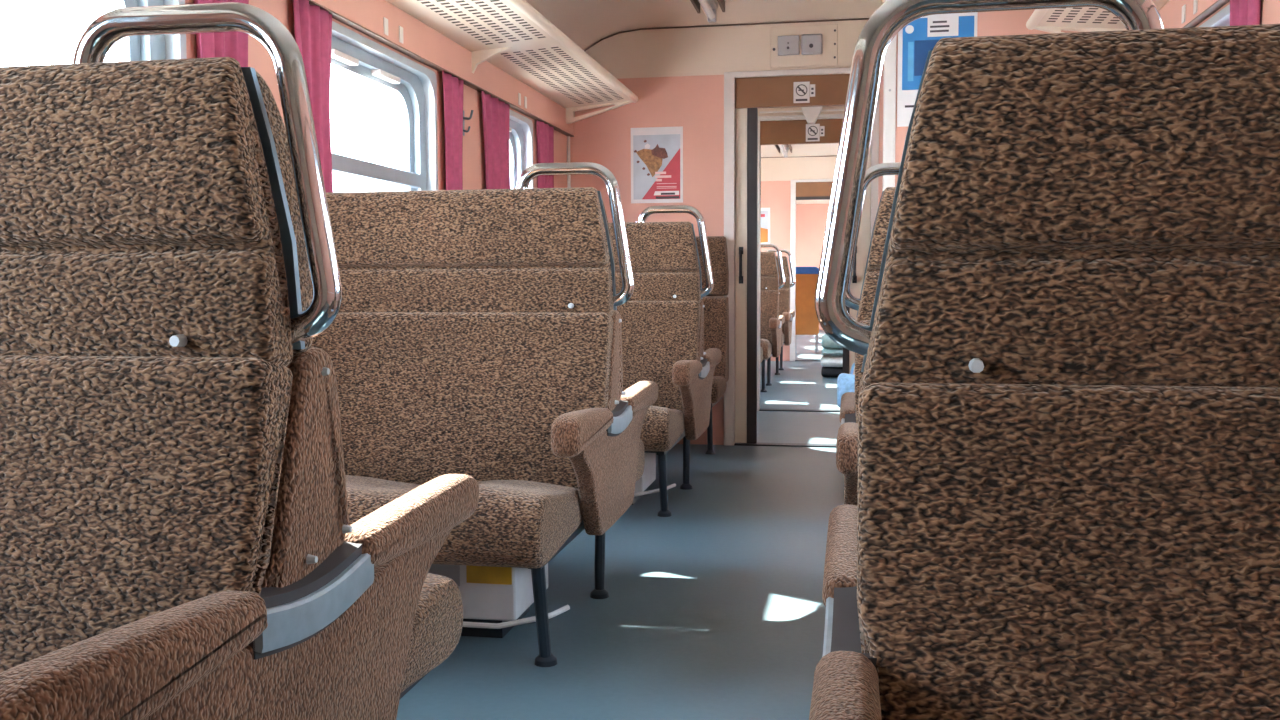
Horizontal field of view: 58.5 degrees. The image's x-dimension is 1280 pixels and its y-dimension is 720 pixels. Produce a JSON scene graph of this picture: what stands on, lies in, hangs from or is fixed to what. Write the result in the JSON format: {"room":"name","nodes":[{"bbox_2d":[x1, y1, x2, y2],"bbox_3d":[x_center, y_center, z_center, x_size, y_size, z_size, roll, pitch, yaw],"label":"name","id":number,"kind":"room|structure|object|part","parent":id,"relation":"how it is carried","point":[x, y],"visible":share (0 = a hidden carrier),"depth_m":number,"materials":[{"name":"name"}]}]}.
{"room":"train carriage","nodes":[
{"label":"train carriage","id":0,"kind":"room"},
{"bbox_2d":[185,0,566,189],"bbox_3d":[0.092,-0.797,9.308,0.100,2.120,23.600,0,4,11],"label":"wall","id":1,"kind":"structure","parent":0,"point":[259,58],"depth_m":4.43,"materials":[{"name":"paint"}]},
{"bbox_2d":[111,0,186,61],"bbox_3d":[-1.219,-0.505,2.206,0.093,0.869,1.074,0,4,11],"label":"window","id":2,"kind":"structure","parent":1,"relation":"in","point":[152,47],"depth_m":2.64,"materials":[{"name":"metal"}]},
{"bbox_3d":[-1.192,-0.505,2.201,0.038,0.869,1.074,0,4,11],"label":"frame","id":3,"kind":"part","parent":2,"relation":"part of","materials":[{"name":"metal"}]},
{"bbox_2d":[193,0,248,66],"bbox_3d":[-1.041,-0.572,2.857,0.031,0.848,0.263,0,4,11],"label":"curtain","id":4,"kind":"object","parent":2,"relation":"hanging from","point":[234,45],"visible":0.08,"depth_m":2.83,"materials":[{"name":"fabric"}]},
{"bbox_2d":[383,17,387,35],"bbox_3d":[-0.843,-1.107,3.792,0.004,0.054,0.032,0,4,11],"label":"number plate","id":5,"kind":"object","parent":1,"relation":"attached to","point":[385,20],"visible":1,"depth_m":3.78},
{"bbox_2d":[399,26,403,43],"bbox_3d":[-0.819,-1.115,3.919,0.004,0.054,0.032,0,4,11],"label":"number plate","id":6,"kind":"object","parent":1,"relation":"attached to","point":[400,27],"visible":1,"depth_m":3.92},
{"bbox_2d":[309,0,573,190],"bbox_3d":[-1.233,-0.502,2.055,0.121,0.884,8.848,0,4,11],"label":"window","id":7,"kind":"structure","parent":1,"relation":"in","point":[413,85],"depth_m":4.11,"materials":[{"name":"metal"}]},
{"bbox_2d":[293,0,332,192],"bbox_3d":[-0.948,-0.606,3.341,0.031,0.848,0.251,0,4,11],"label":"curtain","id":8,"kind":"object","parent":7,"relation":"hanging from","point":[312,24],"visible":0.38,"depth_m":3.34,"materials":[{"name":"fabric"}]},
{"bbox_2d":[442,70,463,189],"bbox_3d":[-0.734,-0.686,4.489,0.030,0.848,0.231,0,4,11],"label":"curtain","id":9,"kind":"object","parent":7,"relation":"hanging from","point":[453,88],"visible":0.51,"depth_m":4.45,"materials":[{"name":"fabric"}]},
{"bbox_2d":[481,91,509,188],"bbox_3d":[-0.629,-0.726,5.068,0.031,0.848,0.450,0,4,11],"label":"curtain","id":10,"kind":"object","parent":7,"relation":"hanging from","point":[495,112],"visible":0.38,"depth_m":5.02,"materials":[{"name":"fabric"}]},
{"bbox_2d":[536,120,553,187],"bbox_3d":[-0.479,-0.782,5.871,0.030,0.848,0.329,0,4,11],"label":"curtain","id":11,"kind":"object","parent":7,"relation":"hanging from","point":[545,133],"visible":0.36,"depth_m":5.83,"materials":[{"name":"fabric"}]},
{"bbox_2d":[312,0,573,134],"bbox_3d":[-1.194,-1.007,2.012,0.034,0.128,8.848,0,4,11],"label":"trim","id":12,"kind":"structure","parent":1,"relation":"attached to","point":[419,38],"depth_m":4.32,"materials":[{"name":"plastic"}]},
{"bbox_2d":[463,110,473,135],"bbox_3d":[-0.698,-0.964,4.639,0.050,0.101,0.025,0,4,11],"label":"hook rail","id":13,"kind":"object","parent":1,"relation":"attached to","point":[471,113],"visible":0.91,"depth_m":4.64,"materials":[{"name":"grey metal"}]},
{"bbox_2d":[385,0,637,123],"bbox_3d":[-1.011,-1.042,1.913,0.426,0.165,8.705,0,4,11],"label":"luggage rack","id":14,"kind":"object","parent":1,"relation":"attached to","point":[512,36],"visible":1,"depth_m":4.64,"materials":[{"name":"beige metal"}]},
{"bbox_2d":[518,93,520,105],"bbox_3d":[-0.559,-1.212,5.312,0.004,0.054,0.032,0,4,11],"label":"number plate","id":15,"kind":"object","parent":1,"relation":"attached to","point":[519,94],"visible":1,"depth_m":5.30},
{"bbox_2d":[509,110,533,188],"bbox_3d":[-0.638,-0.722,5.320,0.093,0.869,0.724,0,4,11],"label":"window","id":16,"kind":"structure","parent":1,"relation":"in","point":[520,127],"depth_m":5.57,"materials":[{"name":"metal"}]},
{"bbox_3d":[-0.657,-0.722,5.323,0.055,0.837,0.692,0,4,11],"label":"sash","id":17,"kind":"part","parent":16,"relation":"part of","materials":[{"name":"metal"}]},
{"bbox_2d":[524,96,526,108],"bbox_3d":[-0.541,-1.219,5.410,0.004,0.054,0.032,0,4,11],"label":"number plate","id":18,"kind":"object","parent":1,"relation":"attached to","point":[525,97],"visible":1,"depth_m":5.40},
{"bbox_2d":[567,136,570,187],"bbox_3d":[-0.393,-0.424,6.396,0.018,1.740,0.018,2,5,33],"label":"trim","id":19,"kind":"structure","parent":1,"relation":"attached to","point":[568,137],"depth_m":6.34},
{"bbox_2d":[584,18,868,50],"bbox_3d":[0.893,-1.720,6.082,2.560,0.166,0.007,0,4,11],"label":"trim","id":20,"kind":"structure","parent":1,"relation":"attached to","point":[861,18],"depth_m":6.15,"materials":[{"name":"plastic"}]},
{"bbox_2d":[761,156,828,157],"bbox_3d":[2.118,-2.178,12.653,2.560,0.166,0.007,0,4,11],"label":"trim","id":21,"kind":"structure","parent":1,"relation":"attached to","point":[800,156],"depth_m":12.71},
{"bbox_2d":[396,330,843,719],"bbox_3d":[1.443,0.302,9.132,2.879,0.060,23.600,0,4,11],"label":"floor","id":22,"kind":"structure","parent":0,"point":[714,608],"depth_m":3.20,"materials":[{"name":"blue plastic"}]},
{"bbox_2d":[0,2,478,719],"bbox_3d":[-0.795,0.205,1.405,0.951,1.214,1.260,0,4,11],"label":"bench","id":23,"kind":"object","parent":22,"relation":"on","point":[177,541],"visible":1,"depth_m":1.23,"materials":[{"name":"brown fabric"}]},
{"bbox_3d":[-0.841,0.231,1.298,0.900,0.473,0.169,0,4,11],"label":"backrest","id":24,"kind":"part","parent":23,"relation":"part of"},
{"bbox_3d":[-0.490,-0.201,1.289,0.317,0.391,0.037,0,4,9],"label":"grab rail","id":25,"kind":"part","parent":23,"relation":"part of","materials":[{"name":"silver metal"}]},
{"bbox_3d":[-0.388,0.407,1.376,0.044,0.274,0.914,0,4,11],"label":"arm panel","id":26,"kind":"part","parent":23,"relation":"part of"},
{"bbox_3d":[-0.817,0.220,1.433,0.898,0.477,0.266,0,4,11],"label":"backrest","id":27,"kind":"part","parent":23,"relation":"part of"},
{"bbox_2d":[401,573,462,692],"bbox_3d":[-0.767,0.430,1.808,0.862,0.156,0.491,0,4,11],"label":"seat cushion","id":28,"kind":"object","parent":23,"relation":"on","point":[438,621],"depth_m":1.83,"materials":[{"name":"fabric"}]},
{"bbox_2d":[307,162,657,666],"bbox_3d":[-0.477,0.086,3.111,0.951,1.214,1.260,0,4,11],"label":"bench","id":29,"kind":"object","parent":22,"relation":"on","point":[477,334],"visible":0.75,"depth_m":2.96,"materials":[{"name":"fabric"}]},
{"bbox_3d":[-0.523,0.112,3.005,0.900,0.473,0.169,0,4,11],"label":"backrest","id":30,"kind":"part","parent":29,"relation":"part of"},
{"bbox_2d":[345,475,582,567],"bbox_3d":[-0.594,0.354,2.752,0.857,0.176,0.474,0,4,11],"label":"seat cushion","id":31,"kind":"object","parent":29,"relation":"on","point":[518,521],"depth_m":2.50,"materials":[{"name":"fabric"}]},
{"bbox_3d":[-0.229,0.590,2.680,0.056,0.266,0.109,0,4,11],"label":"leg","id":32,"kind":"part","parent":29,"relation":"part of","materials":[{"name":"paint"}]},
{"bbox_3d":[-0.172,-0.320,2.996,0.317,0.391,0.037,0,4,9],"label":"grab rail","id":33,"kind":"part","parent":29,"relation":"part of","materials":[{"name":"silver metal"}]},
{"bbox_3d":[-0.117,0.549,3.282,0.057,0.263,0.057,-3,5,-34],"label":"leg","id":34,"kind":"part","parent":29,"relation":"part of","materials":[{"name":"paint"}]},
{"bbox_3d":[-0.070,0.288,3.083,0.044,0.274,0.914,0,4,11],"label":"arm panel","id":35,"kind":"part","parent":29,"relation":"part of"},
{"bbox_3d":[-0.499,0.101,3.139,0.898,0.477,0.266,0,4,11],"label":"backrest","id":36,"kind":"part","parent":29,"relation":"part of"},
{"bbox_2d":[636,439,644,480],"bbox_3d":[-0.449,0.311,3.514,0.862,0.156,0.491,0,4,11],"label":"seat cushion","id":37,"kind":"object","parent":29,"relation":"on","point":[641,454],"depth_m":3.58,"materials":[{"name":"fabric"}]},
{"bbox_2d":[428,563,569,637],"bbox_3d":[-0.555,0.580,3.045,0.806,0.238,0.359,0,4,11],"label":"heater","id":38,"kind":"object","parent":22,"relation":"on","point":[495,600],"visible":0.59,"depth_m":2.87,"materials":[{"name":"paint"}]},
{"bbox_3d":[-0.615,0.551,3.074,0.676,0.183,0.320,0,4,11],"label":"casing","id":39,"kind":"part","parent":38,"relation":"part of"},
{"bbox_3d":[-0.572,0.642,2.886,0.790,0.047,0.075,0,4,5],"label":"guard rod","id":40,"kind":"part","parent":38,"relation":"part of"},
{"bbox_2d":[631,453,675,504],"bbox_3d":[-0.233,0.460,4.771,0.806,0.238,0.359,0,4,11],"label":"heater","id":41,"kind":"object","parent":22,"relation":"on","point":[648,477],"visible":0.18,"depth_m":4.67,"materials":[{"name":"paint"}]},
{"bbox_3d":[-0.293,0.431,4.800,0.676,0.183,0.320,0,4,11],"label":"casing","id":42,"kind":"part","parent":41,"relation":"part of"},
{"bbox_3d":[-0.250,0.522,4.612,0.790,0.047,0.075,0,4,5],"label":"guard rod","id":43,"kind":"part","parent":41,"relation":"part of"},
{"bbox_2d":[609,205,721,516],"bbox_3d":[-0.159,-0.033,4.818,0.951,1.214,1.260,0,4,11],"label":"bench","id":44,"kind":"object","parent":22,"relation":"on","point":[662,324],"visible":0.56,"depth_m":4.63,"materials":[{"name":"fabric"}]},
{"bbox_3d":[-0.205,-0.006,4.711,0.900,0.473,0.169,0,4,11],"label":"backrest","id":45,"kind":"part","parent":44,"relation":"part of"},
{"bbox_2d":[640,406,684,451],"bbox_3d":[-0.276,0.236,4.458,0.857,0.176,0.474,0,4,11],"label":"seat cushion","id":46,"kind":"object","parent":44,"relation":"on","point":[663,427],"depth_m":4.18,"materials":[{"name":"fabric"}]},
{"bbox_3d":[0.089,0.471,4.387,0.056,0.266,0.109,0,4,11],"label":"leg","id":47,"kind":"part","parent":44,"relation":"part of","materials":[{"name":"paint"}]},
{"bbox_3d":[0.146,-0.439,4.702,0.317,0.391,0.037,0,4,9],"label":"grab rail","id":48,"kind":"part","parent":44,"relation":"part of","materials":[{"name":"silver metal"}]},
{"bbox_3d":[0.201,0.431,4.989,0.057,0.263,0.057,-3,5,-34],"label":"leg","id":49,"kind":"part","parent":44,"relation":"part of","materials":[{"name":"paint"}]},
{"bbox_3d":[0.248,0.170,4.790,0.044,0.274,0.914,0,4,11],"label":"arm panel","id":50,"kind":"part","parent":44,"relation":"part of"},
{"bbox_3d":[-0.180,-0.018,4.846,0.898,0.477,0.266,0,4,11],"label":"backrest","id":51,"kind":"part","parent":44,"relation":"part of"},
{"bbox_2d":[696,236,728,454],"bbox_3d":[0.021,-0.085,6.054,0.852,1.146,0.587,0,4,11],"label":"bench","id":52,"kind":"object","parent":22,"relation":"on","point":[716,309],"visible":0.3,"depth_m":6.14,"materials":[{"name":"fabric"}]},
{"bbox_3d":[0.366,0.357,5.981,0.054,0.272,0.071,0,4,11],"label":"leg","id":53,"kind":"part","parent":52,"relation":"part of","materials":[{"name":"paint"}]},
{"bbox_3d":[0.054,-0.111,6.242,0.847,0.470,0.204,0,4,11],"label":"backrest","id":54,"kind":"part","parent":52,"relation":"part of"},
{"bbox_2d":[711,376,726,402],"bbox_3d":[0.009,0.138,5.999,0.852,0.136,0.443,0,4,11],"label":"seat cushion","id":55,"kind":"object","parent":52,"relation":"on","point":[719,384],"depth_m":5.76,"materials":[{"name":"fabric"}]},
{"bbox_2d":[760,346,762,362],"bbox_3d":[0.454,-0.246,8.374,0.852,1.146,0.587,0,4,11],"label":"bench","id":56,"kind":"object","parent":22,"relation":"on","point":[761,349],"visible":0.05,"depth_m":8.44,"materials":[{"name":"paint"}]},
{"bbox_2d":[760,244,784,391],"bbox_3d":[0.755,-0.374,9.719,0.951,1.214,1.260,0,4,11],"label":"bench","id":57,"kind":"object","parent":22,"relation":"on","point":[771,322],"visible":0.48,"depth_m":9.52,"materials":[{"name":"fabric"}]},
{"bbox_3d":[1.003,0.130,9.288,0.056,0.266,0.109,0,4,11],"label":"leg","id":58,"kind":"part","parent":57,"relation":"part of","materials":[{"name":"paint"}]},
{"bbox_2d":[760,339,771,359],"bbox_3d":[0.638,-0.106,9.359,0.857,0.176,0.474,0,4,11],"label":"seat cushion","id":59,"kind":"object","parent":57,"relation":"on","point":[766,344],"depth_m":9.08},
{"bbox_3d":[1.115,0.089,9.889,0.057,0.263,0.057,-3,5,-34],"label":"leg","id":60,"kind":"part","parent":57,"relation":"part of","materials":[{"name":"paint"}]},
{"bbox_3d":[0.709,-0.348,9.612,0.900,0.473,0.169,0,4,11],"label":"backrest","id":61,"kind":"part","parent":57,"relation":"part of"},
{"bbox_3d":[1.060,-0.780,9.603,0.317,0.391,0.037,0,4,9],"label":"grab rail","id":62,"kind":"part","parent":57,"relation":"part of","materials":[{"name":"silver metal"}]},
{"bbox_3d":[1.162,-0.172,9.690,0.044,0.274,0.914,0,4,11],"label":"arm panel","id":63,"kind":"part","parent":57,"relation":"part of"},
{"bbox_2d":[766,249,794,374],"bbox_3d":[1.073,-0.493,11.425,0.951,1.214,1.260,0,4,11],"label":"bench","id":64,"kind":"object","parent":22,"relation":"on","point":[784,296],"visible":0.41,"depth_m":11.23,"materials":[{"name":"fabric"}]},
{"bbox_3d":[1.321,0.011,10.994,0.056,0.266,0.109,0,4,11],"label":"leg","id":65,"kind":"part","parent":64,"relation":"part of","materials":[{"name":"paint"}]},
{"bbox_3d":[1.378,-0.899,11.310,0.317,0.391,0.037,0,4,9],"label":"grab rail","id":66,"kind":"part","parent":64,"relation":"part of","materials":[{"name":"silver metal"}]},
{"bbox_3d":[1.433,-0.030,11.596,0.057,0.263,0.057,-3,5,-34],"label":"leg","id":67,"kind":"part","parent":64,"relation":"part of","materials":[{"name":"paint"}]},
{"bbox_2d":[781,332,783,345],"bbox_3d":[0.956,-0.225,11.065,0.857,0.176,0.474,0,4,11],"label":"seat cushion","id":68,"kind":"object","parent":64,"relation":"on","point":[782,336],"depth_m":10.87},
{"bbox_3d":[1.027,-0.467,11.319,0.900,0.473,0.169,0,4,11],"label":"backrest","id":69,"kind":"part","parent":64,"relation":"part of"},
{"bbox_3d":[1.480,-0.291,11.397,0.044,0.274,0.914,0,4,11],"label":"arm panel","id":70,"kind":"part","parent":64,"relation":"part of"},
{"bbox_2d":[795,267,818,352],"bbox_3d":[2.058,-0.630,14.328,0.490,1.069,0.557,0,4,11],"label":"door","id":71,"kind":"structure","parent":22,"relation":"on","point":[807,323],"depth_m":14.09,"materials":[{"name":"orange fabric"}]},
{"bbox_3d":[2.219,-0.293,14.331,0.028,0.394,0.425,0,4,11],"label":"leg","id":72,"kind":"part","parent":71,"relation":"part of","materials":[{"name":"grey plastic"}]},
{"bbox_2d":[821,334,842,376],"bbox_3d":[1.841,-0.077,10.765,0.265,0.468,0.324,0,4,11],"label":"trash can","id":73,"kind":"object","parent":22,"relation":"on","point":[832,358],"visible":0.5,"depth_m":10.64,"materials":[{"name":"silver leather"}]},
{"bbox_2d":[836,162,900,505],"bbox_3d":[1.031,0.102,2.879,1.055,1.200,1.260,0,4,11],"label":"bench","id":74,"kind":"object","parent":22,"relation":"on","point":[847,437],"visible":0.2,"depth_m":2.83,"materials":[{"name":"fabric"}]},
{"bbox_3d":[0.563,0.319,3.015,0.044,0.269,0.914,0,4,11],"label":"arm panel","id":75,"kind":"part","parent":74,"relation":"part of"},
{"bbox_3d":[1.032,0.135,2.764,1.010,0.459,0.169,0,4,11],"label":"backrest","id":76,"kind":"part","parent":74,"relation":"part of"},
{"bbox_3d":[0.670,-0.304,2.888,0.335,0.386,0.037,1,4,12],"label":"grab rail","id":77,"kind":"part","parent":74,"relation":"part of","materials":[{"name":"silver metal"}]},
{"bbox_2d":[809,0,1279,719],"bbox_3d":[0.706,0.224,1.134,1.055,1.200,1.260,0,4,11],"label":"bench","id":78,"kind":"object","parent":22,"relation":"on","point":[1068,506],"visible":1,"depth_m":1.06,"materials":[{"name":"brown fabric"}]},
{"bbox_3d":[0.344,-0.182,1.142,0.335,0.386,0.037,1,4,12],"label":"grab rail","id":79,"kind":"part","parent":78,"relation":"part of","materials":[{"name":"silver metal"}]},
{"bbox_3d":[0.707,0.256,1.019,1.010,0.459,0.169,0,4,11],"label":"backrest","id":80,"kind":"part","parent":78,"relation":"part of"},
{"bbox_3d":[1.355,0.028,4.335,0.952,1.146,0.587,0,4,11],"label":"bench","id":81,"kind":"object","parent":22,"relation":"on","visible":0},
{"bbox_2d":[837,363,854,406],"bbox_3d":[0.825,0.097,4.278,0.170,0.178,0.164,0,4,11],"label":"shopping bag","id":82,"kind":"object","parent":81,"relation":"on","point":[845,382],"visible":0.32,"depth_m":4.22,"materials":[{"name":"blue plastic"}]},
{"bbox_3d":[0.830,0.035,4.273,0.090,0.056,0.010,0,4,11],"label":"handle","id":83,"kind":"part","parent":82,"relation":"part of","materials":[{"name":"blue plastic"}]},
{"bbox_2d":[525,0,881,203],"bbox_3d":[1.433,-1.910,8.980,2.679,0.314,23.600,0,4,11],"label":"ceiling","id":84,"kind":"structure","parent":0,"point":[584,22],"depth_m":5.88,"materials":[{"name":"paint"}]},
{"bbox_2d":[690,0,724,22],"bbox_3d":[0.254,-1.690,5.122,0.136,0.097,1.170,0,4,11],"label":"ceiling lamp","id":85,"kind":"object","parent":84,"relation":"attached to","point":[709,7],"visible":1,"depth_m":5.55,"materials":[{"name":"grey plastic"}]},
{"bbox_3d":[0.191,-1.706,5.122,0.012,0.051,1.110,0,4,11],"label":"rail","id":86,"kind":"part","parent":85,"relation":"part of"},
{"bbox_2d":[708,9,715,22],"bbox_3d":[0.357,-1.712,5.677,0.040,0.065,0.040,0,4,11],"label":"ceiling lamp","id":87,"kind":"object","parent":85,"relation":"attached to","point":[712,20],"depth_m":5.66,"materials":[{"name":"grey plastic"}]},
{"bbox_3d":[0.313,-1.706,5.099,0.012,0.051,1.110,0,4,11],"label":"rail","id":88,"kind":"part","parent":85,"relation":"part of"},
{"bbox_2d":[775,145,791,156],"bbox_3d":[1.418,-2.124,11.364,0.136,0.097,1.140,0,4,11],"label":"ceiling lamp","id":89,"kind":"object","parent":84,"relation":"attached to","point":[784,148],"visible":0.56,"depth_m":11.56,"materials":[{"name":"grey plastic"}]},
{"bbox_2d":[570,74,871,444],"bbox_3d":[0.904,-0.535,6.197,2.639,2.018,0.060,0,4,11],"label":"wall","id":90,"kind":"structure","parent":0,"point":[694,103],"depth_m":6.25,"materials":[{"name":"paint"}]},
{"bbox_2d":[631,126,682,202],"bbox_3d":[0.092,-1.070,6.278,0.290,0.412,0.006,0,4,11],"label":"poster","id":91,"kind":"object","parent":90,"relation":"attached to","point":[656,152],"visible":1,"depth_m":6.28,"materials":[{"name":"white paper"}]},
{"bbox_3d":[0.115,-1.023,6.276,0.215,0.276,0.001,0,4,11],"label":"red panel","id":92,"kind":"part","parent":91,"relation":"part of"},
{"bbox_2d":[585,18,867,78],"bbox_3d":[0.899,-1.665,6.120,2.639,0.286,0.060,0,4,11],"label":"trim panel","id":93,"kind":"object","parent":90,"relation":"attached to","point":[697,51],"visible":0.34,"depth_m":6.20,"materials":[{"name":"plastic"}]},
{"bbox_2d":[770,24,837,67],"bbox_3d":[0.871,-1.672,6.073,0.355,0.213,0.040,0,4,11],"label":"switch panel","id":94,"kind":"object","parent":93,"relation":"attached to","point":[811,45],"visible":1,"depth_m":6.08,"materials":[{"name":"grey plastic"}]},
{"bbox_2d":[735,108,757,442],"bbox_3d":[0.579,-0.452,6.253,0.118,1.828,0.084,0,4,11],"label":"door","id":95,"kind":"structure","parent":90,"relation":"in","point":[746,119],"depth_m":6.25,"materials":[{"name":"metal"}]},
{"bbox_3d":[0.549,-0.517,6.233,0.024,0.200,0.043,0,4,11],"label":"handle","id":96,"kind":"part","parent":95,"relation":"part of","materials":[{"name":"paint"}]},
{"bbox_2d":[734,442,835,447],"bbox_3d":[0.884,0.467,6.271,0.726,0.008,0.080,0,4,11],"label":"trim","id":97,"kind":"structure","parent":90,"relation":"attached to","point":[757,443],"depth_m":6.27,"materials":[{"name":"paint"}]},
{"bbox_2d":[724,67,878,445],"bbox_3d":[0.879,-0.540,6.202,0.842,2.028,0.100,0,4,11],"label":"door frame","id":98,"kind":"structure","parent":90,"relation":"attached to","point":[729,77],"depth_m":6.19,"materials":[{"name":"metal"}]},
{"bbox_2d":[793,81,814,102],"bbox_3d":[0.878,-1.431,6.109,0.115,0.112,0.003,0,4,11],"label":"no smoking sign","id":99,"kind":"object","parent":90,"relation":"attached to","point":[802,91],"visible":1,"depth_m":6.11,"materials":[{"name":"plastic"}]},
{"bbox_2d":[843,142,870,374],"bbox_3d":[1.165,-0.448,6.144,0.142,1.828,0.084,0,4,11],"label":"door","id":100,"kind":"structure","parent":90,"relation":"in","point":[863,243],"depth_m":6.13,"materials":[{"name":"metal"}]},
{"bbox_3d":[1.150,-0.512,6.121,0.024,0.200,0.043,0,4,11],"label":"handle","id":101,"kind":"part","parent":100,"relation":"part of","materials":[{"name":"paint"}]},
{"bbox_2d":[761,181,832,360],"bbox_3d":[2.130,-0.993,12.768,2.639,2.018,0.060,0,4,11],"label":"wall","id":102,"kind":"structure","parent":0,"point":[775,195],"depth_m":12.80,"materials":[{"name":"paint"}]},
{"bbox_2d":[761,208,769,243],"bbox_3d":[1.317,-1.503,12.851,0.290,0.412,0.004,0,4,11],"label":"poster","id":103,"kind":"object","parent":102,"relation":"attached to","point":[765,212],"visible":0.32,"depth_m":12.83,"materials":[{"name":"white paper"}]},
{"bbox_2d":[761,211,767,228],"bbox_3d":[1.317,-1.558,12.845,0.244,0.235,0.001,0,4,11],"label":"picture","id":104,"kind":"object","parent":103,"relation":"attached to","point":[764,214],"depth_m":12.83},
{"bbox_3d":[1.317,-1.423,12.854,0.244,0.202,0.001,0,4,11],"label":"colour panel","id":105,"kind":"part","parent":103,"relation":"part of","materials":[{"name":"orange paper"}]},
{"bbox_2d":[761,155,836,180],"bbox_3d":[2.125,-2.122,12.691,2.639,0.286,0.060,0,4,11],"label":"trim panel","id":106,"kind":"object","parent":102,"relation":"attached to","point":[796,167],"visible":0.16,"depth_m":12.73,"materials":[{"name":"plastic"}]},
{"bbox_2d":[790,179,832,360],"bbox_3d":[2.105,-0.998,12.773,0.842,2.028,0.100,0,4,11],"label":"door frame","id":107,"kind":"structure","parent":102,"relation":"attached to","point":[793,182],"depth_m":12.78,"materials":[{"name":"metal"}]},
{"bbox_2d":[796,196,830,199],"bbox_3d":[2.100,-1.803,12.710,0.726,0.033,0.054,0,4,11],"label":"trim rail","id":108,"kind":"object","parent":102,"relation":"attached to","point":[812,197],"visible":0.64,"depth_m":12.72,"materials":[{"name":"metal"}]},
{"bbox_2d":[759,119,842,403],"bbox_3d":[1.215,-0.651,7.864,2.639,2.018,0.060,0,4,11],"label":"wall","id":109,"kind":"structure","parent":0,"point":[781,132],"depth_m":7.80,"materials":[{"name":"brown laminate"}]},
{"bbox_2d":[759,409,839,411],"bbox_3d":[1.195,0.351,7.938,0.726,0.008,0.080,0,4,11],"label":"trim","id":110,"kind":"structure","parent":109,"relation":"attached to","point":[796,410],"depth_m":7.93,"materials":[{"name":"paint"}]},
{"bbox_2d":[757,114,842,410],"bbox_3d":[1.190,-0.657,7.869,0.842,2.028,0.100,0,4,11],"label":"door frame","id":111,"kind":"structure","parent":109,"relation":"attached to","point":[830,117],"depth_m":7.89,"materials":[{"name":"metal"}]},
{"bbox_2d":[757,106,844,120],"bbox_3d":[1.210,-1.781,7.787,2.639,0.286,0.060,0,4,11],"label":"trim panel","id":112,"kind":"object","parent":109,"relation":"attached to","point":[824,107],"visible":0.09,"depth_m":7.79,"materials":[{"name":"plastic"}]},
{"bbox_2d":[801,106,822,123],"bbox_3d":[1.161,-1.661,7.733,0.148,0.120,0.080,0,4,11],"label":"door closer","id":113,"kind":"structure","parent":112,"relation":"attached to","point":[811,114],"depth_m":7.70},
{"bbox_2d":[759,109,843,118],"bbox_3d":[1.173,-1.668,7.730,0.726,0.045,0.020,0,4,11],"label":"track","id":114,"kind":"object","parent":109,"relation":"attached to","point":[823,115],"visible":0.64,"depth_m":7.75,"materials":[{"name":"metal"}]},
{"bbox_2d":[806,124,824,141],"bbox_3d":[1.192,-1.547,7.776,0.126,0.118,0.003,0,4,11],"label":"no smoking sign","id":115,"kind":"object","parent":109,"relation":"attached to","point":[813,131],"visible":1,"depth_m":7.78,"materials":[{"name":"plastic"}]},
{"bbox_2d":[796,204,828,329],"bbox_3d":[3.603,-1.704,20.662,2.839,2.340,0.080,0,4,11],"label":"wall","id":116,"kind":"structure","parent":0,"point":[811,219],"depth_m":20.68,"materials":[{"name":"paint"}]},
{"bbox_2d":[878,9,1073,205],"bbox_3d":[1.600,-0.477,5.302,0.944,2.018,1.450,0,4,11],"label":"wall","id":117,"kind":"structure","parent":0,"point":[1013,22],"depth_m":4.54,"materials":[{"name":"paint"}]},
{"bbox_2d":[882,0,896,190],"bbox_3d":[1.018,-0.568,4.684,0.048,2.290,0.062,0,4,11],"label":"trim","id":118,"kind":"structure","parent":117,"relation":"attached to","point":[889,97],"depth_m":4.62,"materials":[{"name":"plastic"}]},
{"bbox_2d":[897,12,977,126],"bbox_3d":[1.192,-1.168,4.586,0.308,0.450,0.007,0,4,11],"label":"notice sign","id":119,"kind":"object","parent":117,"relation":"attached to","point":[920,36],"visible":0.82,"depth_m":4.59,"materials":[{"name":"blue paper"}]},
{"bbox_2d":[1196,0,1279,26],"bbox_3d":[2.785,-0.774,8.807,0.100,2.120,23.600,0,4,11],"label":"wall","id":120,"kind":"structure","parent":0,"point":[1270,9],"depth_m":3.02,"materials":[{"name":"paint"}]},
{"bbox_2d":[1026,0,1169,32],"bbox_3d":[1.029,-0.975,0.803,0.426,0.165,7.265,0,4,11],"label":"luggage rack","id":121,"kind":"object","parent":120,"relation":"attached to","point":[1076,19],"visible":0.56,"depth_m":4.22,"materials":[{"name":"beige metal"}]},
{"bbox_2d":[1181,4,1185,23],"bbox_3d":[1.744,-1.110,3.666,0.004,0.054,0.032,0,4,11],"label":"number plate","id":122,"kind":"object","parent":120,"relation":"attached to","point":[1183,6],"visible":1,"depth_m":3.66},
{"bbox_2d":[1158,0,1217,28],"bbox_3d":[1.367,-0.985,1.536,0.034,0.128,8.848,0,4,11],"label":"trim","id":123,"kind":"structure","parent":120,"relation":"attached to","point":[1170,13],"depth_m":3.73,"materials":[{"name":"plastic"}]},
{"bbox_2d":[1193,0,1197,13],"bbox_3d":[1.720,-1.101,3.538,0.004,0.054,0.032,0,4,11],"label":"number plate","id":124,"kind":"object","parent":120,"relation":"attached to","point":[1195,4],"visible":1,"depth_m":3.53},
{"bbox_2d":[1182,0,1229,27],"bbox_3d":[1.410,-0.480,1.563,0.121,0.884,8.848,0,4,11],"label":"window","id":125,"kind":"structure","parent":120,"relation":"in","point":[1222,18],"depth_m":3.43,"materials":[{"name":"metal"}]},
{"bbox_2d":[1230,0,1260,25],"bbox_3d":[1.669,-0.607,3.179,0.030,0.848,0.233,0,4,11],"label":"curtain","id":126,"kind":"object","parent":125,"relation":"hanging from","point":[1242,12],"visible":0.11,"depth_m":3.14,"materials":[{"name":"fabric"}]}
]}

